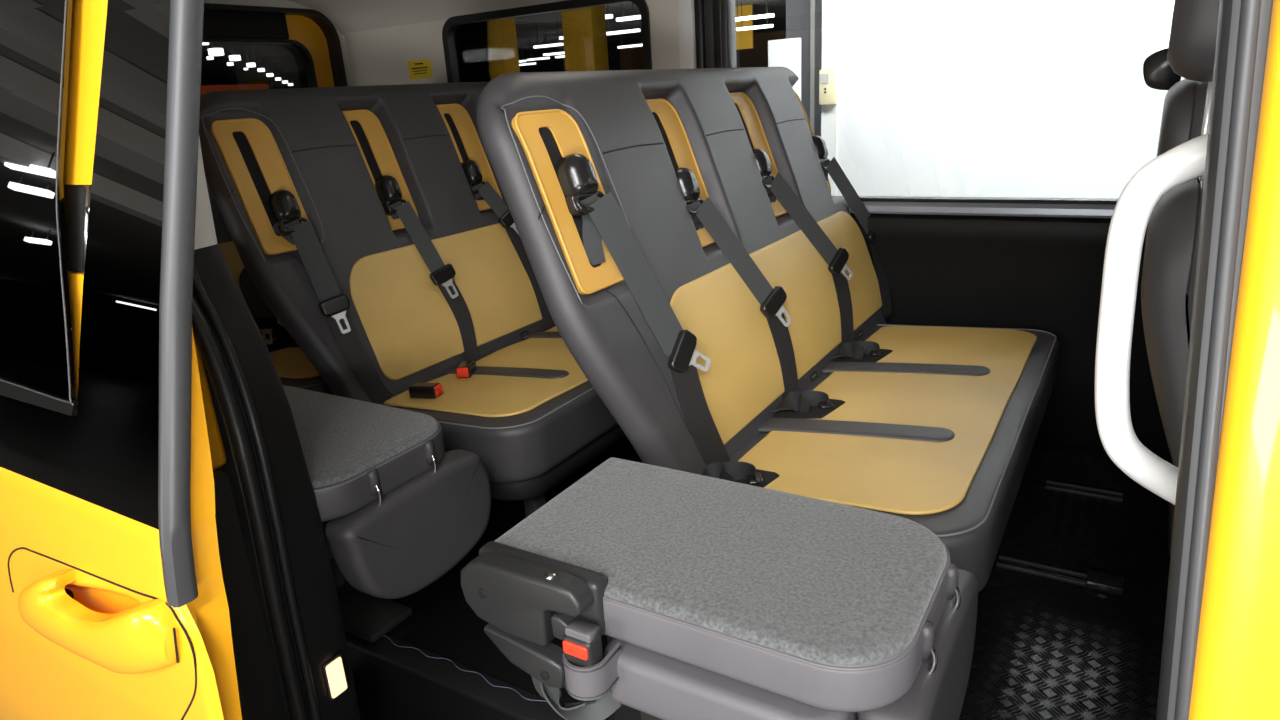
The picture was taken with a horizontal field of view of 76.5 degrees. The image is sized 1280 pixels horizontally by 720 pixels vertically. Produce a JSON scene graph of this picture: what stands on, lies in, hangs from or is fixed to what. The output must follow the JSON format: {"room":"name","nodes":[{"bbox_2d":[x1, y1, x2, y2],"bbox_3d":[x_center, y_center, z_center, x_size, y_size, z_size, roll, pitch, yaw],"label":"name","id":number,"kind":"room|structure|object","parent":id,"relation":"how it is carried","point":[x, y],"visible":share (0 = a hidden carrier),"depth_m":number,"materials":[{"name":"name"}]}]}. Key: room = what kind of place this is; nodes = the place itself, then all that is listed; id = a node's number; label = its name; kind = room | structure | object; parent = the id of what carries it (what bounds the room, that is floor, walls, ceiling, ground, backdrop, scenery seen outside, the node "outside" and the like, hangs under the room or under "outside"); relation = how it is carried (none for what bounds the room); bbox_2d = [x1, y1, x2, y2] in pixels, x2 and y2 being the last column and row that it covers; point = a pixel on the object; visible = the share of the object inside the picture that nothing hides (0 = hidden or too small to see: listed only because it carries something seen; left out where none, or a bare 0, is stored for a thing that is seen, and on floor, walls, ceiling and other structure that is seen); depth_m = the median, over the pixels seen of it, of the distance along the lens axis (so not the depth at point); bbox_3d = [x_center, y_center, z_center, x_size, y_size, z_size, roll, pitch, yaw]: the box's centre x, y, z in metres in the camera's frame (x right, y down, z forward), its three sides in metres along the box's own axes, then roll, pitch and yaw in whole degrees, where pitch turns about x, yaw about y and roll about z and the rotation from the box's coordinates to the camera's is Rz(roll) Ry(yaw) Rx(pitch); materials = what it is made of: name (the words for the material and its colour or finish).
{"room":"vehicle interior","nodes":[
{"label":"vehicle interior","id":0,"kind":"room"},
{"bbox_2d":[76,339,225,469],"bbox_3d":[-1.556,-0.319,1.684,2.000,0.855,0.100,8,21,31],"label":"door frame","id":1,"kind":"structure","parent":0,"point":[218,456],"depth_m":1.33,"materials":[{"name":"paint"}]},
{"bbox_2d":[0,0,241,719],"bbox_3d":[-0.914,0.117,1.249,1.136,1.810,0.322,8,21,31],"label":"sliding door","id":2,"kind":"structure","parent":1,"relation":"in","point":[114,604],"depth_m":0.96,"materials":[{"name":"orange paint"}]},
{"bbox_2d":[213,469,286,719],"bbox_3d":[-1.511,0.511,1.942,2.000,0.905,0.065,8,21,31],"label":"trim","id":3,"kind":"structure","parent":1,"relation":"attached to","point":[260,697],"depth_m":1.38,"materials":[{"name":"black plastic"}]},
{"bbox_2d":[194,138,217,249],"bbox_3d":[-0.863,-0.479,1.301,0.350,0.599,0.109,8,21,31],"label":"wall","id":4,"kind":"structure","parent":0,"point":[205,234],"depth_m":1.33,"materials":[{"name":"white"}]},
{"bbox_2d":[201,81,272,88],"bbox_3d":[-37.674,-6.735,27.327,0.200,3.850,58.000,8,21,31],"label":"wall","id":5,"kind":"structure","parent":0,"point":[269,83],"depth_m":48.28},
{"bbox_2d":[193,244,360,719],"bbox_3d":[-0.779,0.411,1.547,0.442,1.250,0.159,8,21,31],"label":"pillar","id":6,"kind":"structure","parent":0,"point":[317,599],"depth_m":1.40,"materials":[{"name":"black plastic"}]},
{"bbox_2d":[192,295,307,719],"bbox_3d":[-0.667,0.186,1.357,0.074,1.761,0.167,-15,22,-32],"label":"trim","id":7,"kind":"structure","parent":6,"relation":"attached to","point":[205,340],"depth_m":1.32,"materials":[{"name":"black rubber"}]},
{"bbox_2d":[193,261,320,719],"bbox_3d":[-0.657,0.181,1.371,0.063,1.761,0.160,-12,20,-23],"label":"trim","id":8,"kind":"structure","parent":6,"relation":"attached to","point":[199,290],"depth_m":1.33,"materials":[{"name":"black rubber"}]},
{"bbox_2d":[321,653,347,700],"bbox_3d":[-0.562,0.586,1.501,0.009,0.080,0.042,8,21,31],"label":"lamp","id":9,"kind":"object","parent":6,"relation":"attached to","point":[333,670],"visible":1,"depth_m":1.49,"materials":[{"name":"white plastic"}]},
{"bbox_2d":[348,646,516,719],"bbox_3d":[0.064,0.897,1.426,2.100,0.199,0.280,8,21,31],"label":"trim","id":10,"kind":"structure","parent":6,"relation":"attached to","point":[384,691],"depth_m":1.94,"materials":[{"name":"black plastic"}]},
{"bbox_2d":[345,632,564,719],"bbox_3d":[0.054,0.888,1.407,2.100,0.181,0.325,8,21,31],"label":"trim","id":11,"kind":"structure","parent":6,"relation":"attached to","point":[443,673],"depth_m":1.78,"materials":[{"name":"black plastic"}]},
{"bbox_2d":[383,635,546,701],"bbox_3d":[-0.456,0.678,1.840,0.781,0.002,0.022,8,21,31],"label":"thread","id":12,"kind":"object","parent":11,"relation":"on","point":[383,635],"visible":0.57,"depth_m":1.80,"materials":[{"name":"grey"}]},
{"bbox_2d":[204,0,351,85],"bbox_3d":[-1.913,-0.595,3.272,0.050,1.720,2.080,8,21,31],"label":"wall","id":13,"kind":"structure","parent":0,"point":[267,3],"depth_m":3.58,"materials":[{"name":"white plastic"}]},
{"bbox_2d":[202,10,317,87],"bbox_3d":[-1.982,-1.026,3.153,0.055,0.660,1.735,8,21,31],"label":"door frame","id":14,"kind":"structure","parent":13,"relation":"attached to","point":[216,24],"depth_m":3.52,"materials":[{"name":"black"}]},
{"bbox_2d":[204,3,347,86],"bbox_3d":[-1.918,-0.856,3.206,0.070,1.045,1.915,8,21,31],"label":"trim","id":15,"kind":"structure","parent":13,"relation":"attached to","point":[328,29],"depth_m":3.77,"materials":[{"name":"black rubber"}]},
{"bbox_2d":[285,15,333,86],"bbox_3d":[-1.981,-0.828,3.254,0.040,1.180,2.000,8,21,31],"label":"door","id":16,"kind":"structure","parent":13,"relation":"in","point":[302,29],"depth_m":3.82,"materials":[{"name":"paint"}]},
{"bbox_2d":[289,0,566,34],"bbox_3d":[-0.036,-1.099,1.859,4.560,0.235,2.180,8,21,31],"label":"ceiling","id":17,"kind":"structure","parent":0,"point":[348,16],"depth_m":3.56,"materials":[{"name":"white plastic"}]},
{"bbox_2d":[201,0,785,82],"bbox_3d":[-14.251,-5.459,12.658,55.000,0.100,58.000,8,21,31],"label":"ceiling","id":18,"kind":"structure","parent":0,"point":[216,70],"depth_m":28.80,"materials":[{"name":"grey"}]},
{"bbox_2d":[206,45,213,59],"bbox_3d":[-10.206,-7.447,19.147,0.130,0.686,0.104,8,21,31],"label":"tube light","id":19,"kind":"object","parent":18,"relation":"hanging from","point":[208,56],"visible":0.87,"depth_m":19.21,"materials":[{"name":"white"}]},
{"bbox_2d":[208,43,223,55],"bbox_3d":[-9.235,-6.968,17.561,0.260,0.723,0.208,8,21,31],"label":"tube light","id":20,"kind":"object","parent":18,"relation":"hanging from","point":[217,51],"visible":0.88,"depth_m":17.58,"materials":[{"name":"white"}]},
{"bbox_2d":[224,43,233,65],"bbox_3d":[-11.016,-8.234,21.698,0.140,0.689,0.112,8,21,31],"label":"tube light","id":21,"kind":"object","parent":18,"relation":"hanging from","point":[230,63],"visible":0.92,"depth_m":21.73,"materials":[{"name":"white"}]},
{"bbox_2d":[229,43,240,60],"bbox_3d":[-9.873,-7.626,19.664,0.220,0.712,0.176,8,21,31],"label":"tube light","id":22,"kind":"object","parent":18,"relation":"hanging from","point":[232,57],"visible":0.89,"depth_m":19.69,"materials":[{"name":"white"}]},
{"bbox_2d":[240,46,247,69],"bbox_3d":[-11.896,-9.064,24.378,0.110,0.681,0.088,8,21,31],"label":"tube light","id":23,"kind":"object","parent":18,"relation":"hanging from","point":[246,68],"visible":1,"depth_m":24.39,"materials":[{"name":"white"}]},
{"bbox_2d":[245,43,255,66],"bbox_3d":[-10.926,-8.555,22.681,0.200,0.706,0.160,8,21,31],"label":"tube light","id":24,"kind":"object","parent":18,"relation":"hanging from","point":[252,64],"visible":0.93,"depth_m":22.70,"materials":[{"name":"white"}]},
{"bbox_2d":[255,48,264,71],"bbox_3d":[-11.922,-9.396,25.420,0.180,0.700,0.144,8,21,31],"label":"tube light","id":25,"kind":"object","parent":18,"relation":"hanging from","point":[259,69],"visible":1,"depth_m":25.43,"materials":[{"name":"white"}]},
{"bbox_2d":[265,55,273,76],"bbox_3d":[-13.211,-10.442,28.858,0.200,0.706,0.160,8,21,31],"label":"tube light","id":26,"kind":"object","parent":18,"relation":"hanging from","point":[268,74],"visible":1,"depth_m":28.87,"materials":[{"name":"white"}]},
{"bbox_2d":[274,63,280,80],"bbox_3d":[-14.500,-11.529,32.406,0.190,0.703,0.152,8,21,31],"label":"tube light","id":27,"kind":"object","parent":18,"relation":"hanging from","point":[276,78],"visible":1,"depth_m":32.43,"materials":[{"name":"white"}]},
{"bbox_2d":[518,49,535,65],"bbox_3d":[-4.774,-12.634,33.803,1.000,0.685,0.100,8,21,31],"label":"tube light","id":28,"kind":"object","parent":18,"relation":"hanging from","point":[532,63],"visible":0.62,"depth_m":33.80,"materials":[{"name":"white"}]},
{"bbox_2d":[527,40,549,60],"bbox_3d":[-3.770,-11.403,29.869,1.000,0.685,0.100,8,21,31],"label":"tube light","id":29,"kind":"object","parent":18,"relation":"hanging from","point":[545,57],"visible":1,"depth_m":29.93,"materials":[{"name":"white"}]},
{"bbox_2d":[533,20,562,47],"bbox_3d":[-2.596,-9.123,22.723,1.000,0.685,0.100,8,21,31],"label":"tube light","id":30,"kind":"object","parent":18,"relation":"hanging from","point":[555,44],"visible":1,"depth_m":22.75,"materials":[{"name":"white plastic"}]},
{"bbox_2d":[543,32,564,55],"bbox_3d":[-2.845,-10.548,27.094,1.000,0.685,0.100,8,21,31],"label":"tube light","id":31,"kind":"object","parent":18,"relation":"hanging from","point":[555,53],"visible":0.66,"depth_m":27.15,"materials":[{"name":"white"}]},
{"bbox_2d":[605,11,612,18],"bbox_3d":[-0.978,-6.859,15.532,1.000,0.685,0.100,8,21,31],"label":"tube light","id":32,"kind":"object","parent":18,"relation":"hanging from","point":[608,16],"visible":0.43,"depth_m":15.37,"materials":[{"name":"white plastic"}]},
{"bbox_2d":[606,2,639,34],"bbox_3d":[-0.458,-8.182,19.445,1.000,0.685,0.100,8,21,31],"label":"tube light","id":33,"kind":"object","parent":18,"relation":"hanging from","point":[630,30],"visible":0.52,"depth_m":19.47,"materials":[{"name":"white plastic"}]},
{"bbox_2d":[616,3,640,21],"bbox_3d":[-0.051,-7.030,15.868,1.000,0.685,0.100,8,21,31],"label":"tube light","id":34,"kind":"object","parent":18,"relation":"hanging from","point":[635,17],"visible":0.53,"depth_m":16.05,"materials":[{"name":"white plastic"}]},
{"bbox_2d":[618,23,642,48],"bbox_3d":[-0.286,-10.211,25.565,1.000,0.685,0.100,8,21,31],"label":"tube light","id":35,"kind":"object","parent":18,"relation":"hanging from","point":[635,45],"visible":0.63,"depth_m":25.61,"materials":[{"name":"white plastic"}]},
{"bbox_2d":[735,4,753,49],"bbox_3d":[2.759,-9.075,22.179,0.700,1.100,0.050,8,21,31],"label":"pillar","id":36,"kind":"structure","parent":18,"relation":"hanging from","point":[744,38],"depth_m":22.12,"materials":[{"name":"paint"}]},
{"bbox_2d":[735,0,773,20],"bbox_3d":[2.442,-7.800,17.712,1.000,0.685,0.100,8,21,31],"label":"tube light","id":37,"kind":"object","parent":18,"relation":"hanging from","point":[767,15],"visible":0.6,"depth_m":17.74,"materials":[{"name":"white plastic"}]},
{"bbox_2d":[736,2,772,30],"bbox_3d":[2.940,-8.871,20.860,1.000,0.685,0.100,8,21,31],"label":"tube light","id":38,"kind":"object","parent":18,"relation":"hanging from","point":[767,25],"visible":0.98,"depth_m":20.93,"materials":[{"name":"white plastic"}]},
{"bbox_2d":[344,0,679,85],"bbox_3d":[-0.595,-1.087,3.515,1.800,0.823,0.050,8,21,31],"label":"wall","id":39,"kind":"structure","parent":0,"point":[380,56],"depth_m":3.64,"materials":[{"name":"white plastic"}]},
{"bbox_2d":[407,59,432,78],"bbox_3d":[-0.991,-1.309,3.656,0.140,0.078,0.003,8,21,31],"label":"label","id":40,"kind":"object","parent":39,"relation":"attached to","point":[418,69],"visible":1,"depth_m":3.65,"materials":[{"name":"yellow paper"}]},
{"bbox_2d":[454,20,495,81],"bbox_3d":[-0.377,-1.119,3.372,1.010,0.620,0.004,8,21,31],"label":"window","id":41,"kind":"structure","parent":39,"relation":"in","point":[474,42],"depth_m":3.51,"materials":[{"name":"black glass"}]},
{"bbox_2d":[442,0,651,82],"bbox_3d":[-0.389,-1.112,3.353,1.040,0.650,0.042,8,21,31],"label":"trim","id":42,"kind":"structure","parent":39,"relation":"attached to","point":[450,26],"depth_m":3.27,"materials":[{"name":"black rubber"}]},
{"bbox_2d":[271,29,785,88],"bbox_3d":[0.949,-12.309,36.586,55.000,3.850,0.200,8,21,31],"label":"wall","id":43,"kind":"structure","parent":0,"point":[631,58],"depth_m":36.94,"materials":[{"name":"grey"}]},
{"bbox_2d":[677,0,696,68],"bbox_3d":[0.195,-0.989,3.029,0.065,0.843,0.070,8,21,31],"label":"wall","id":44,"kind":"structure","parent":0,"point":[685,8],"depth_m":2.93,"materials":[{"name":"white"}]},
{"bbox_2d":[387,436,1171,719],"bbox_3d":[0.076,0.448,2.524,4.500,0.043,1.760,8,21,31],"label":"floor","id":45,"kind":"structure","parent":0,"point":[441,622],"depth_m":1.93,"materials":[{"name":"black rubber"}]},
{"bbox_2d":[206,180,332,394],"bbox_3d":[-1.023,-0.317,2.937,0.988,1.251,1.436,8,21,31],"label":"seat","id":46,"kind":"object","parent":45,"relation":"on","point":[293,367],"visible":0.09,"depth_m":2.71,"materials":[{"name":"grey leather"}]},
{"bbox_2d":[279,376,332,394],"bbox_3d":[-0.867,-0.033,2.895,0.585,0.187,1.152,8,21,31],"label":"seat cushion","id":47,"kind":"object","parent":46,"relation":"on","point":[313,383],"depth_m":2.33,"materials":[{"name":"grey fabric"}]},
{"bbox_2d":[216,385,490,642],"bbox_3d":[-0.708,0.402,1.827,0.653,0.564,0.432,8,21,31],"label":"seat","id":48,"kind":"object","parent":45,"relation":"on","point":[398,512],"visible":0.56,"depth_m":1.63,"materials":[{"name":"grey fabric"}]},
{"bbox_2d":[321,521,333,558],"bbox_3d":[-0.677,0.290,1.734,0.345,0.086,0.382,8,21,31],"label":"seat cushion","id":49,"kind":"object","parent":48,"relation":"on","point":[331,556],"depth_m":1.55,"materials":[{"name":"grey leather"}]},
{"bbox_2d":[199,81,625,517],"bbox_3d":[-0.384,-0.232,2.555,0.988,1.251,1.436,8,21,31],"label":"seat","id":50,"kind":"object","parent":45,"relation":"on","point":[376,225],"visible":0.66,"depth_m":2.27,"materials":[{"name":"grey leather"}]},
{"bbox_2d":[379,329,617,482],"bbox_3d":[-0.227,0.051,2.512,0.585,0.187,1.152,8,21,31],"label":"seat cushion","id":51,"kind":"object","parent":50,"relation":"on","point":[522,403],"depth_m":2.12,"materials":[{"name":"grey leather"}]},
{"bbox_2d":[461,457,977,719],"bbox_3d":[0.139,0.522,1.289,0.653,0.582,0.488,8,21,31],"label":"seat","id":52,"kind":"object","parent":45,"relation":"on","point":[712,598],"visible":1,"depth_m":1.11,"materials":[{"name":"grey fabric"}]},
{"bbox_2d":[604,638,857,719],"bbox_3d":[0.185,0.413,1.222,0.345,0.086,0.382,8,21,31],"label":"seat cushion","id":53,"kind":"object","parent":52,"relation":"on","point":[663,687],"depth_m":1.08,"materials":[{"name":"grey leather"}]},
{"bbox_2d":[476,67,1059,592],"bbox_3d":[0.519,-0.123,2.108,0.988,1.251,1.689,8,21,31],"label":"seat","id":54,"kind":"object","parent":45,"relation":"on","point":[684,236],"visible":0.98,"depth_m":1.82,"materials":[{"name":"grey leather"}]},
{"bbox_2d":[730,326,1059,592],"bbox_3d":[0.672,0.163,2.060,0.585,0.187,1.355,8,21,31],"label":"seat cushion","id":55,"kind":"object","parent":54,"relation":"on","point":[936,428],"depth_m":1.84,"materials":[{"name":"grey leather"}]},
{"bbox_2d":[996,555,1124,595],"bbox_3d":[1.035,0.525,2.007,0.280,0.022,0.060,8,21,31],"label":"rail","id":56,"kind":"object","parent":45,"relation":"on","point":[1095,580],"visible":1,"depth_m":1.99,"materials":[{"name":"black plastic"}]},
{"bbox_2d":[1045,480,1122,502],"bbox_3d":[1.306,0.386,2.391,0.200,0.012,0.044,8,21,31],"label":"rail","id":57,"kind":"object","parent":45,"relation":"on","point":[1049,487],"visible":1,"depth_m":2.38,"materials":[{"name":"black plastic"}]},
{"bbox_2d":[1141,0,1219,555],"bbox_3d":[1.080,0.059,1.206,0.621,1.400,0.500,8,21,31],"label":"seat","id":58,"kind":"object","parent":45,"relation":"on","point":[1172,235],"visible":0.34,"depth_m":1.10,"materials":[{"name":"grey leather"}]},
{"bbox_2d":[1170,503,1174,555],"bbox_3d":[1.140,0.325,1.266,0.520,0.128,0.500,8,21,31],"label":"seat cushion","id":59,"kind":"object","parent":58,"relation":"on","point":[1172,507],"depth_m":1.45,"materials":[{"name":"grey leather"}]},
{"bbox_2d":[1156,79,1207,554],"bbox_3d":[1.525,-0.254,1.875,0.621,1.520,0.500,8,21,31],"label":"seat","id":60,"kind":"object","parent":45,"relation":"on","point":[1184,102],"visible":0.12,"depth_m":1.74,"materials":[{"name":"grey leather"}]},
{"bbox_2d":[1143,48,1180,89],"bbox_3d":[1.370,-0.764,2.129,0.090,0.111,0.050,8,21,31],"label":"anchor","id":61,"kind":"object","parent":60,"relation":"attached to","point":[1158,74],"visible":0.65,"depth_m":2.11,"materials":[{"name":"black plastic"}]},
{"bbox_2d":[786,0,810,122],"bbox_3d":[1.201,-2.081,5.609,0.365,3.790,0.100,8,21,31],"label":"wall","id":62,"kind":"structure","parent":0,"point":[798,12],"depth_m":5.56,"materials":[{"name":"grey paint"}]},
{"bbox_2d":[810,0,821,136],"bbox_3d":[1.291,-1.351,5.744,0.175,2.310,0.025,8,21,31],"label":"trim","id":63,"kind":"structure","parent":62,"relation":"in","point":[816,5],"depth_m":5.54,"materials":[{"name":"grey plastic"}]},
{"bbox_2d":[821,0,838,195],"bbox_3d":[1.248,-1.966,5.253,0.105,3.790,0.130,8,21,31],"label":"wall","id":64,"kind":"structure","parent":0,"point":[830,8],"depth_m":5.21,"materials":[{"name":"white"}]},
{"bbox_2d":[819,69,836,104],"bbox_3d":[1.213,-1.761,5.237,0.107,0.215,0.054,8,21,31],"label":"intercom panel","id":65,"kind":"object","parent":64,"relation":"attached to","point":[827,77],"visible":1,"depth_m":5.22,"materials":[{"name":"beige plastic"}]},
{"bbox_2d":[836,0,1184,197],"bbox_3d":[3.667,-1.650,3.813,5.560,3.790,0.120,8,21,31],"label":"window","id":66,"kind":"structure","parent":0,"point":[937,98],"depth_m":4.79,"materials":[{"name":"white"}]},
{"bbox_2d":[850,213,1171,460],"bbox_3d":[0.554,-0.187,3.086,4.400,0.757,0.105,8,21,31],"label":"wall","id":67,"kind":"structure","parent":0,"point":[1015,272],"depth_m":2.61,"materials":[{"name":"black plastic"}]},
{"bbox_2d":[694,0,736,67],"bbox_3d":[0.283,-0.979,2.982,0.135,0.843,0.080,8,21,31],"label":"trim","id":68,"kind":"structure","parent":67,"relation":"attached to","point":[728,21],"depth_m":2.89,"materials":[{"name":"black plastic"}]},
{"bbox_2d":[833,196,1118,204],"bbox_3d":[1.383,-0.478,2.447,2.400,0.011,0.055,8,21,31],"label":"trim","id":69,"kind":"structure","parent":67,"relation":"attached to","point":[1113,201],"depth_m":2.59,"materials":[{"name":"grey plastic"}]},
{"bbox_2d":[846,201,1115,217],"bbox_3d":[1.380,-0.459,2.466,2.420,0.043,0.080,8,21,31],"label":"trim","id":70,"kind":"structure","parent":67,"relation":"attached to","point":[928,208],"depth_m":2.58,"materials":[{"name":"silver metal"}]},
{"bbox_2d":[1156,0,1272,719],"bbox_3d":[0.534,0.231,0.715,0.148,1.850,0.414,1,19,13],"label":"wall","id":71,"kind":"structure","parent":0,"point":[1229,10],"depth_m":0.64,"materials":[{"name":"yellow metal"}]},
{"bbox_2d":[1095,133,1207,504],"bbox_3d":[0.511,-0.020,0.762,0.148,0.390,0.051,8,21,31],"label":"handle","id":72,"kind":"object","parent":71,"relation":"attached to","point":[1134,207],"visible":0.71,"depth_m":0.78,"materials":[{"name":"white plastic"}]},
{"bbox_2d":[1174,0,1260,719],"bbox_3d":[0.462,0.245,0.683,0.011,1.850,0.284,1,19,13],"label":"trim","id":73,"kind":"structure","parent":71,"relation":"attached to","point":[1250,10],"depth_m":0.63,"materials":[{"name":"grey rubber"}]},
{"bbox_2d":[1188,0,1279,719],"bbox_3d":[0.534,0.260,0.626,0.168,1.850,0.335,3,19,20],"label":"door","id":74,"kind":"structure","parent":71,"relation":"in","point":[1236,676],"depth_m":0.63,"materials":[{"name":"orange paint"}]},
{"bbox_3d":[-14.010,-1.762,13.877,55.000,0.100,58.000,8,21,31],"label":"floor","id":75,"kind":"structure","parent":0,"visible":0},
{"bbox_2d":[200,84,268,95],"bbox_3d":[-11.105,-5.725,21.004,0.200,2.600,3.800,8,21,31],"label":"hoarding","id":76,"kind":"object","parent":75,"relation":"on","point":[205,89],"visible":0.14,"depth_m":21.21,"materials":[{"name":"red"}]},
{"bbox_2d":[493,17,519,76],"bbox_3d":[-1.743,-3.494,10.480,0.320,3.790,0.300,8,21,31],"label":"column","id":77,"kind":"structure","parent":75,"relation":"on","point":[504,30],"depth_m":10.21,"materials":[{"name":"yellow paint"}]},
{"bbox_2d":[561,5,608,70],"bbox_3d":[-0.622,-3.347,9.809,0.430,3.790,0.300,8,21,31],"label":"column","id":78,"kind":"structure","parent":75,"relation":"on","point":[584,29],"depth_m":9.54,"materials":[{"name":"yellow paint"}]},
{"bbox_2d":[768,38,800,99],"bbox_3d":[1.005,-1.136,5.613,0.220,2.020,0.040,8,21,31],"label":"board","id":79,"kind":"object","parent":75,"relation":"on","point":[786,53],"visible":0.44,"depth_m":5.31,"materials":[{"name":"white"}]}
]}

